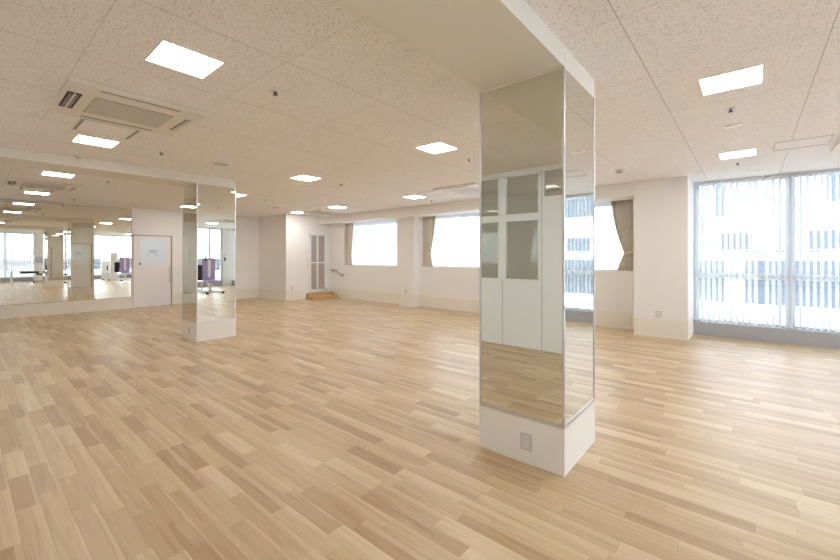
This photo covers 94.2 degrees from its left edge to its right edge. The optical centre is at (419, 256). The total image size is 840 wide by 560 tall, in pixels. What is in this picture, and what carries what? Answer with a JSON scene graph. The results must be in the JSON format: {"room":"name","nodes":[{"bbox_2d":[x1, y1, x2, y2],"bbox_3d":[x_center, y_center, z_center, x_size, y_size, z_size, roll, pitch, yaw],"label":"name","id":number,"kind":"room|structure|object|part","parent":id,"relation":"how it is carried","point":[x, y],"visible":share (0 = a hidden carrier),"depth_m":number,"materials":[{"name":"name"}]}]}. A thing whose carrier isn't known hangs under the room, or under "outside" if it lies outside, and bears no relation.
{"room":"dance studio","nodes":[
{"label":"dance studio","id":0,"kind":"room"},
{"bbox_2d":[0,197,258,307],"bbox_3d":[-7.332,0.030,11.309,0.200,2.740,9.290,0,0,40],"label":"wall","id":1,"kind":"structure","parent":0,"point":[145,221],"depth_m":11.44,"materials":[{"name":"white paint"}]},
{"bbox_2d":[0,199,71,305],"bbox_3d":[-8.993,-0.094,9.178,0.014,2.388,1.210,0,0,40],"label":"wall mirror","id":2,"kind":"object","parent":1,"relation":"attached to","point":[36,237],"visible":1,"depth_m":9.13,"materials":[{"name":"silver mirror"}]},
{"bbox_2d":[72,204,131,300],"bbox_3d":[-8.210,-0.094,10.104,0.014,2.388,1.216,0,0,40],"label":"wall mirror","id":3,"kind":"object","parent":1,"relation":"attached to","point":[101,236],"visible":1,"depth_m":10.06,"materials":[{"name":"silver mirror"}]},
{"bbox_3d":[-7.821,-0.090,10.566,0.014,2.380,0.008,0,0,40],"label":"trim","id":4,"kind":"part","parent":3,"relation":"part of","materials":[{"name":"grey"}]},
{"bbox_2d":[0,288,258,318],"bbox_3d":[-7.840,1.240,10.547,0.008,0.320,7.270,0,0,40],"label":"baseboard","id":5,"kind":"structure","parent":1,"relation":"attached to","point":[52,308],"depth_m":9.69,"materials":[{"name":"white paint"}]},
{"bbox_2d":[133,235,171,307],"bbox_3d":[-7.474,0.404,10.912,0.096,1.992,0.950,0,0,40],"label":"door","id":6,"kind":"structure","parent":1,"relation":"in","point":[152,254],"depth_m":10.90,"materials":[{"name":"white wood"}]},
{"bbox_2d":[172,210,172,293],"bbox_3d":[-7.177,-0.130,11.328,0.012,2.420,0.020,0,0,40],"label":"trim","id":7,"kind":"structure","parent":1,"relation":"attached to","point":[172,210],"depth_m":11.32,"materials":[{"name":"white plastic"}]},
{"bbox_2d":[259,214,330,299],"bbox_3d":[-4.299,0.030,13.426,1.700,2.740,1.700,0,0,40],"label":"wall","id":8,"kind":"structure","parent":0,"point":[283,238],"depth_m":12.65,"materials":[{"name":"white paint"}]},
{"bbox_2d":[259,288,301,300],"bbox_3d":[-4.660,1.240,12.987,1.700,0.320,0.578,0,0,40],"label":"baseboard","id":9,"kind":"structure","parent":8,"relation":"attached to","point":[281,295],"depth_m":12.56,"materials":[{"name":"white paint"}]},
{"bbox_2d":[309,233,327,292],"bbox_3d":[-3.405,0.210,13.129,0.050,1.960,0.740,0,0,40],"label":"door","id":10,"kind":"structure","parent":8,"relation":"in","point":[318,243],"depth_m":13.13,"materials":[{"name":"white"}]},
{"bbox_3d":[-3.542,-0.258,12.996,0.012,0.885,0.210,0,0,40],"label":"panel","id":11,"kind":"part","parent":10,"relation":"part of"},
{"bbox_3d":[-3.542,0.655,12.996,0.012,0.870,0.210,0,0,40],"label":"panel","id":12,"kind":"part","parent":10,"relation":"part of","materials":[{"name":"beige glass"}]},
{"bbox_3d":[-3.350,-0.258,13.223,0.012,0.885,0.245,0,0,40],"label":"panel","id":13,"kind":"part","parent":10,"relation":"part of","materials":[{"name":"beige glass"}]},
{"bbox_3d":[-3.350,0.655,13.223,0.012,0.870,0.245,0,0,40],"label":"panel","id":14,"kind":"part","parent":10,"relation":"part of","materials":[{"name":"beige glass"}]},
{"bbox_2d":[0,298,839,559],"bbox_3d":[-0.983,1.500,4.569,18.600,0.200,11.790,0,0,40],"label":"floor","id":15,"kind":"structure","parent":0,"point":[332,428],"depth_m":2.89,"materials":[{"name":"brown wood"}]},
{"bbox_2d":[182,183,235,341],"bbox_3d":[-3.696,0.095,6.840,0.635,2.610,0.638,0,0,40],"label":"pillar","id":16,"kind":"structure","parent":15,"relation":"on","point":[208,211],"depth_m":6.63,"materials":[{"name":"white metal"}]},
{"bbox_3d":[-4.134,-0.055,6.802,0.014,2.310,0.014,0,0,40],"label":"corner trim","id":17,"kind":"part","parent":16,"relation":"part of","materials":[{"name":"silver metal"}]},
{"bbox_3d":[-3.896,-0.061,6.603,0.607,2.274,0.005,0,0,40],"label":"mirror panel","id":18,"kind":"part","parent":16,"relation":"part of","materials":[{"name":"silver metal"}]},
{"bbox_3d":[-3.660,-0.055,6.401,0.014,2.310,0.014,0,0,40],"label":"corner trim","id":19,"kind":"part","parent":16,"relation":"part of","materials":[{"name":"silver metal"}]},
{"bbox_3d":[-3.696,-1.204,6.840,0.635,0.012,0.638,0,0,40],"label":"trim","id":20,"kind":"part","parent":16,"relation":"part of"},
{"bbox_3d":[-3.696,1.088,6.840,0.635,0.024,0.638,0,0,40],"label":"trim","id":21,"kind":"part","parent":16,"relation":"part of","materials":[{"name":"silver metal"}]},
{"bbox_2d":[197,175,234,187],"bbox_3d":[-3.696,-1.275,6.840,0.625,0.130,0.628,0,0,40],"label":"trim","id":22,"kind":"structure","parent":16,"relation":"on","point":[200,179],"depth_m":6.62,"materials":[{"name":"white paint"}]},
{"bbox_3d":[-3.459,-0.061,6.641,0.005,2.274,0.610,0,0,40],"label":"mirror panel","id":23,"kind":"part","parent":16,"relation":"part of","materials":[{"name":"silver metal"}]},
{"bbox_3d":[-3.257,-0.055,6.878,0.014,2.310,0.014,0,0,40],"label":"corner trim","id":24,"kind":"part","parent":16,"relation":"part of","materials":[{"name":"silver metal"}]},
{"bbox_2d":[306,292,337,299],"bbox_3d":[-3.263,1.305,13.002,0.410,0.190,0.990,0,0,40],"label":"wooden steps","id":25,"kind":"structure","parent":15,"relation":"on","point":[321,295],"depth_m":12.83,"materials":[{"name":"brown wood"}]},
{"bbox_2d":[479,66,594,476],"bbox_3d":[0.883,0.095,2.918,0.626,2.610,0.642,0,0,40],"label":"pillar","id":26,"kind":"structure","parent":15,"relation":"on","point":[537,132],"depth_m":2.66,"materials":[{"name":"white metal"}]},
{"bbox_3d":[0.447,-0.055,2.876,0.014,2.310,0.014,0,0,40],"label":"corner trim","id":27,"kind":"part","parent":26,"relation":"part of","materials":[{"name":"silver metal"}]},
{"bbox_3d":[0.681,-0.061,2.679,0.598,2.274,0.005,0,0,40],"label":"mirror panel","id":28,"kind":"part","parent":26,"relation":"part of","materials":[{"name":"silver metal"}]},
{"bbox_2d":[520,431,531,451],"bbox_3d":[0.716,1.250,2.632,0.085,0.115,0.011,0,0,40],"label":"wall socket","id":29,"kind":"object","parent":26,"relation":"attached to","point":[525,438],"visible":1,"depth_m":2.63,"materials":[{"name":"grey plastic"}]},
{"bbox_2d":[480,46,593,95],"bbox_3d":[0.884,-1.275,2.919,0.618,0.130,0.630,0,0,40],"label":"trim","id":30,"kind":"structure","parent":26,"relation":"on","point":[570,62],"depth_m":2.69,"materials":[{"name":"white paint"}]},
{"bbox_3d":[0.883,-1.204,2.918,0.626,0.012,0.642,0,0,40],"label":"trim","id":31,"kind":"part","parent":26,"relation":"part of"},
{"bbox_3d":[0.883,1.088,2.918,0.626,0.024,0.642,0,0,40],"label":"trim","id":32,"kind":"part","parent":26,"relation":"part of","materials":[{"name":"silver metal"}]},
{"bbox_3d":[0.914,-0.055,2.481,0.014,2.310,0.014,0,0,40],"label":"corner trim","id":33,"kind":"part","parent":26,"relation":"part of","materials":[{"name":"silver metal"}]},
{"bbox_3d":[1.116,-0.061,2.722,0.005,2.274,0.614,0,0,40],"label":"mirror panel","id":34,"kind":"part","parent":26,"relation":"part of","materials":[{"name":"silver metal"}]},
{"bbox_3d":[1.320,-0.055,2.961,0.014,2.310,0.014,0,0,40],"label":"corner trim","id":35,"kind":"part","parent":26,"relation":"part of","materials":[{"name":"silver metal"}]},
{"bbox_2d":[693,320,839,348],"bbox_3d":[7.383,1.284,5.161,6.185,0.232,0.265,0,0,40],"label":"trim","id":36,"kind":"structure","parent":15,"relation":"on","point":[824,339],"depth_m":6.40,"materials":[{"name":"grey"}]},
{"bbox_2d":[694,172,839,331],"bbox_3d":[7.442,-0.085,5.232,6.185,2.510,0.090,0,0,40],"label":"window","id":37,"kind":"structure","parent":36,"relation":"on","point":[760,276],"depth_m":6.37,"materials":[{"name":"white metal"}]},
{"bbox_2d":[695,176,763,325],"bbox_3d":[5.354,-0.087,6.783,0.943,2.495,0.083,0,0,40],"label":"vertical blind","id":38,"kind":"object","parent":37,"relation":"attached to","point":[749,179],"visible":1,"depth_m":6.86,"materials":[{"name":"grey fabric"}]},
{"bbox_3d":[15.835,0.910,12.541,34.000,0.220,0.100,0,0,40],"label":"balcony rail","id":39,"kind":"part","parent":37,"relation":"part of","materials":[{"name":"grey metal"}]},
{"bbox_2d":[764,168,839,332],"bbox_3d":[6.724,-0.087,5.625,2.650,2.495,0.084,0,0,40],"label":"vertical blind","id":40,"kind":"object","parent":37,"relation":"attached to","point":[829,171],"visible":1,"depth_m":6.21,"materials":[{"name":"grey fabric"}]},
{"bbox_2d":[0,0,839,216],"bbox_3d":[-0.919,-1.440,4.645,18.600,0.200,11.990,0,0,40],"label":"ceiling","id":41,"kind":"structure","parent":0,"point":[352,108],"depth_m":3.15,"materials":[{"name":"tile"}]},
{"bbox_2d":[19,187,53,192],"bbox_3d":[-7.667,-1.338,7.815,0.490,0.004,0.490,0,0,40],"label":"ceiling access panel","id":42,"kind":"object","parent":41,"relation":"attached to","point":[20,188],"visible":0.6,"depth_m":7.79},
{"bbox_2d":[24,191,49,194],"bbox_3d":[-8.078,-1.337,8.227,0.374,0.006,0.374,0,0,40],"label":"recessed light","id":43,"kind":"object","parent":41,"relation":"in","point":[28,192],"visible":1,"depth_m":8.27,"materials":[{"name":"white plastic"}]},
{"bbox_2d":[4,177,82,191],"bbox_3d":[-6.980,-1.317,7.234,0.970,0.046,0.970,0,0,40],"label":"air conditioner","id":44,"kind":"object","parent":41,"relation":"attached to","point":[10,181],"visible":1,"depth_m":7.12,"materials":[{"name":"beige plastic"}]},
{"bbox_2d":[21,182,65,189],"bbox_3d":[-6.980,-1.301,7.234,0.480,0.008,0.570,0,0,40],"label":"grille","id":45,"kind":"object","parent":44,"relation":"attached to","point":[26,184],"depth_m":7.23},
{"bbox_2d":[41,171,74,177],"bbox_3d":[-5.914,-1.337,6.372,0.374,0.006,0.374,0,0,40],"label":"recessed light","id":46,"kind":"object","parent":41,"relation":"in","point":[43,172],"visible":1,"depth_m":6.35,"materials":[{"name":"white plastic"}]},
{"bbox_2d":[73,155,83,158],"bbox_3d":[-4.552,-1.322,5.195,0.114,0.036,0.114,0,0,40],"label":"smoke detector","id":47,"kind":"object","parent":41,"relation":"attached to","point":[75,156],"visible":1,"depth_m":5.17,"materials":[{"name":"white plastic"}]},
{"bbox_2d":[72,134,119,147],"bbox_3d":[-3.773,-1.337,4.537,0.374,0.006,0.374,0,0,40],"label":"recessed light","id":48,"kind":"object","parent":41,"relation":"in","point":[84,139],"visible":1,"depth_m":4.53,"materials":[{"name":"white plastic"}]},
{"bbox_2d":[0,146,196,186],"bbox_3d":[-4.915,-1.275,5.385,0.620,0.130,3.160,0,0,40],"label":"trim","id":49,"kind":"structure","parent":41,"relation":"attached to","point":[9,156],"depth_m":5.47,"materials":[{"name":"white paint"}]},
{"bbox_2d":[72,118,140,139],"bbox_3d":[-3.312,-1.338,4.121,0.490,0.004,0.490,0,0,40],"label":"ceiling access panel","id":50,"kind":"object","parent":41,"relation":"attached to","point":[85,125],"visible":1,"depth_m":4.11,"materials":[{"name":"grey"}]},
{"bbox_2d":[49,76,207,135],"bbox_3d":[-2.655,-1.317,3.566,0.970,0.046,0.970,0,0,40],"label":"air conditioner","id":51,"kind":"object","parent":41,"relation":"attached to","point":[77,97],"visible":1,"depth_m":3.44,"materials":[{"name":"beige plastic"}]},
{"bbox_2d":[84,97,173,127],"bbox_3d":[-2.655,-1.301,3.566,0.480,0.008,0.570,0,0,40],"label":"grille","id":52,"kind":"object","parent":51,"relation":"attached to","point":[99,106],"depth_m":3.51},
{"bbox_2d":[144,39,224,78],"bbox_3d":[-1.608,-1.337,2.668,0.374,0.006,0.374,0,0,40],"label":"recessed light","id":53,"kind":"object","parent":41,"relation":"in","point":[168,54],"visible":1,"depth_m":2.65,"materials":[{"name":"white plastic"}]},
{"bbox_2d":[211,160,231,165],"bbox_3d":[-2.842,-1.324,5.583,0.280,0.032,0.280,0,0,40],"label":"ceiling vent","id":54,"kind":"object","parent":41,"relation":"in","point":[219,163],"visible":1,"depth_m":5.52,"materials":[{"name":"white plastic"}]},
{"bbox_2d":[271,90,279,95],"bbox_3d":[-1.174,-1.325,3.166,0.068,0.030,0.067,0,0,40],"label":"sprinkler head","id":55,"kind":"object","parent":41,"relation":"attached to","point":[275,92],"visible":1,"depth_m":3.15},
{"bbox_2d":[291,175,321,180],"bbox_3d":[-1.950,-1.337,6.662,0.374,0.006,0.374,0,0,40],"label":"recessed light","id":56,"kind":"object","parent":41,"relation":"in","point":[301,177],"visible":1,"depth_m":6.68,"materials":[{"name":"white plastic"}]},
{"bbox_2d":[303,209,348,215],"bbox_3d":[-2.832,-1.317,11.754,0.970,0.046,0.970,0,0,40],"label":"air conditioner","id":57,"kind":"object","parent":41,"relation":"attached to","point":[322,211],"visible":1,"depth_m":11.57,"materials":[{"name":"beige plastic"}]},
{"bbox_2d":[316,212,338,214],"bbox_3d":[-2.832,-1.301,11.754,0.480,0.008,0.570,0,0,40],"label":"grille","id":58,"kind":"object","parent":57,"relation":"attached to","point":[327,213],"depth_m":11.76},
{"bbox_2d":[405,195,425,198],"bbox_3d":[-0.120,-1.337,8.782,0.374,0.006,0.374,0,0,40],"label":"recessed light","id":59,"kind":"object","parent":41,"relation":"in","point":[413,196],"visible":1,"depth_m":8.83,"materials":[{"name":"white"}]},
{"bbox_2d":[406,196,423,198],"bbox_3d":[-0.120,-1.337,8.782,0.358,0.003,0.358,0,0,40],"label":"diffuser","id":60,"kind":"object","parent":59,"relation":"attached to","point":[412,197],"depth_m":8.83,"materials":[{"name":"white plastic"}]},
{"bbox_2d":[416,191,447,195],"bbox_3d":[0.262,-1.338,8.289,0.490,0.004,0.490,0,0,40],"label":"ceiling access panel","id":61,"kind":"object","parent":41,"relation":"attached to","point":[430,193],"visible":0.87,"depth_m":8.28,"materials":[{"name":"metal"}]},
{"bbox_2d":[415,142,457,153],"bbox_3d":[0.206,-1.337,4.814,0.374,0.006,0.374,0,0,40],"label":"recessed light","id":62,"kind":"object","parent":41,"relation":"in","point":[438,147],"visible":1,"depth_m":4.82,"materials":[{"name":"white plastic"}]},
{"bbox_2d":[334,0,563,90],"bbox_3d":[-0.323,-1.275,1.477,0.600,0.130,3.120,0,0,40],"label":"beam","id":63,"kind":"structure","parent":41,"relation":"attached to","point":[486,44],"depth_m":2.15,"materials":[{"name":"white paint"}]},
{"bbox_2d":[433,183,478,195],"bbox_3d":[0.939,-1.317,7.742,0.970,0.046,0.970,0,0,40],"label":"air conditioner","id":64,"kind":"object","parent":41,"relation":"attached to","point":[470,188],"visible":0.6,"depth_m":7.59,"materials":[{"name":"beige plastic"}]},
{"bbox_2d":[450,188,478,193],"bbox_3d":[0.939,-1.301,7.742,0.570,0.008,0.480,0,0,40],"label":"grille","id":65,"kind":"object","parent":64,"relation":"attached to","point":[464,190],"depth_m":7.67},
{"bbox_2d":[613,168,625,173],"bbox_3d":[3.081,-1.312,6.024,0.176,0.056,0.176,0,0,40],"label":"smoke detector","id":66,"kind":"object","parent":41,"relation":"attached to","point":[618,171],"visible":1,"depth_m":5.98,"materials":[{"name":"white plastic"}]},
{"bbox_2d":[726,107,734,112],"bbox_3d":[2.818,-1.325,3.536,0.068,0.030,0.067,0,0,40],"label":"sprinkler head","id":67,"kind":"object","parent":41,"relation":"attached to","point":[731,108],"visible":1,"depth_m":3.53},
{"bbox_2d":[698,64,763,95],"bbox_3d":[2.369,-1.337,2.973,0.374,0.006,0.374,0,0,40],"label":"recessed light","id":68,"kind":"object","parent":41,"relation":"in","point":[753,75],"visible":1,"depth_m":2.96,"materials":[{"name":"white plastic"}]},
{"bbox_2d":[724,123,741,127],"bbox_3d":[3.205,-1.335,3.994,0.150,0.009,0.150,0,0,40],"label":"ceiling speaker","id":69,"kind":"object","parent":41,"relation":"attached to","point":[734,125],"visible":1,"depth_m":3.97,"materials":[{"name":"white plastic"}]},
{"bbox_2d":[719,149,756,159],"bbox_3d":[4.155,-1.337,5.103,0.374,0.006,0.374,0,0,40],"label":"recessed light","id":70,"kind":"object","parent":41,"relation":"in","point":[750,152],"visible":1,"depth_m":5.11,"materials":[{"name":"white plastic"}]},
{"bbox_2d":[773,134,834,150],"bbox_3d":[4.516,-1.338,4.615,0.490,0.004,0.490,0,0,40],"label":"ceiling access panel","id":71,"kind":"object","parent":41,"relation":"attached to","point":[820,140],"visible":1,"depth_m":4.61,"materials":[{"name":"metal"}]},
{"bbox_2d":[831,140,839,152],"bbox_3d":[5.243,-1.317,4.237,0.970,0.046,0.970,0,0,40],"label":"air conditioner","id":72,"kind":"object","parent":41,"relation":"attached to","point":[836,148],"visible":1,"depth_m":4.72,"materials":[{"name":"beige plastic"}]},
{"bbox_2d":[331,199,633,312],"bbox_3d":[-0.021,0.030,11.114,11.220,2.740,0.290,0,0,40],"label":"wall","id":73,"kind":"structure","parent":0,"point":[614,291],"depth_m":10.60,"materials":[{"name":"white paint"}]},
{"bbox_2d":[344,219,396,266],"bbox_3d":[-1.534,-0.402,12.345,2.440,1.427,0.242,0,0,40],"label":"window","id":74,"kind":"structure","parent":73,"relation":"in","point":[396,219],"depth_m":12.29,"materials":[{"name":"white metal"}]},
{"bbox_3d":[-1.553,0.299,12.322,2.440,0.026,0.182,0,0,40],"label":"sill","id":75,"kind":"part","parent":74,"relation":"part of","materials":[{"name":"white plastic"}]},
{"bbox_2d":[399,217,418,295],"bbox_3d":[-0.304,0.030,11.012,0.560,2.740,0.230,0,0,40],"label":"wall pier","id":76,"kind":"object","parent":73,"relation":"attached to","point":[408,226],"visible":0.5,"depth_m":10.88,"materials":[{"name":"white paint"}]},
{"bbox_2d":[319,182,633,224],"bbox_3d":[0.383,-1.220,10.275,9.520,0.240,0.470,0,0,40],"label":"trim","id":77,"kind":"structure","parent":73,"relation":"attached to","point":[624,191],"depth_m":10.00,"materials":[{"name":"white paint"}]},
{"bbox_2d":[330,288,692,340],"bbox_3d":[0.748,1.240,10.085,10.323,0.320,0.748,0,0,40],"label":"baseboard","id":78,"kind":"structure","parent":73,"relation":"attached to","point":[661,328],"depth_m":7.86,"materials":[{"name":"white paint"}]},
{"bbox_2d":[421,199,632,272],"bbox_3d":[2.128,-0.402,9.250,5.290,1.427,0.242,0,0,40],"label":"window","id":79,"kind":"structure","parent":73,"relation":"in","point":[610,201],"depth_m":9.77,"materials":[{"name":"white metal"}]},
{"bbox_2d":[423,216,435,266],"bbox_3d":[0.257,-0.409,10.767,0.467,1.381,0.072,0,0,40],"label":"drape","id":80,"kind":"object","parent":79,"relation":"hanging from","point":[428,222],"visible":1,"depth_m":10.79,"materials":[{"name":"beige fabric"}]},
{"bbox_2d":[431,213,478,266],"bbox_3d":[0.904,-0.410,10.304,1.510,1.369,0.029,0,0,40],"label":"lace curtain","id":81,"kind":"object","parent":79,"relation":"hanging from","point":[456,241],"depth_m":10.26,"materials":[{"name":"white fabric"}]},
{"bbox_3d":[2.109,0.299,9.227,5.290,0.026,0.182,0,0,40],"label":"sill","id":82,"kind":"part","parent":79,"relation":"part of","materials":[{"name":"white plastic"}]},
{"bbox_3d":[2.097,-1.108,9.213,5.270,0.012,0.058,0,0,40],"label":"curtain rail","id":83,"kind":"part","parent":79,"relation":"part of","materials":[{"name":"white metal"}]},
{"bbox_2d":[595,202,623,269],"bbox_3d":[3.811,-0.413,7.847,0.522,1.360,0.029,0,0,40],"label":"lace curtain","id":84,"kind":"object","parent":79,"relation":"hanging from","point":[609,252],"depth_m":7.88,"materials":[{"name":"white fabric"}]},
{"bbox_2d":[611,199,632,270],"bbox_3d":[3.966,-0.409,7.633,0.404,1.381,0.072,0,0,40],"label":"drape","id":85,"kind":"object","parent":79,"relation":"hanging from","point":[622,210],"visible":1,"depth_m":7.61,"materials":[{"name":"beige fabric"}]},
{"bbox_2d":[634,176,693,320],"bbox_3d":[4.509,0.030,7.168,0.795,2.740,1.130,0,0,40],"label":"wall pier northeast","id":86,"kind":"object","parent":73,"relation":"attached to","point":[663,208],"visible":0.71,"depth_m":6.73,"materials":[{"name":"white paint"}]},
{"bbox_2d":[655,311,660,317],"bbox_3d":[4.123,1.000,6.746,0.090,0.120,0.011,0,0,40],"label":"wall socket","id":87,"kind":"object","parent":86,"relation":"attached to","point":[657,313],"visible":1,"depth_m":6.75,"materials":[{"name":"grey plastic"}]},
{"bbox_3d":[-1.565,-1.108,12.308,2.420,0.013,0.058,0,0,40],"label":"rail","id":88,"kind":"object","parent":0,"visible":0},
{"bbox_2d":[345,223,352,264],"bbox_3d":[-2.345,-0.409,12.967,0.422,1.381,0.072,0,0,40],"label":"drape","id":89,"kind":"object","parent":88,"relation":"hanging from","point":[349,227],"visible":1,"depth_m":12.96,"materials":[{"name":"beige fabric"}]},
{"bbox_2d":[352,220,396,265],"bbox_3d":[-1.525,-0.410,12.356,2.400,1.370,0.029,0,0,40],"label":"lace curtain","id":90,"kind":"object","parent":88,"relation":"hanging from","point":[374,243],"visible":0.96,"depth_m":12.24,"materials":[{"name":"white fabric"}]}
]}

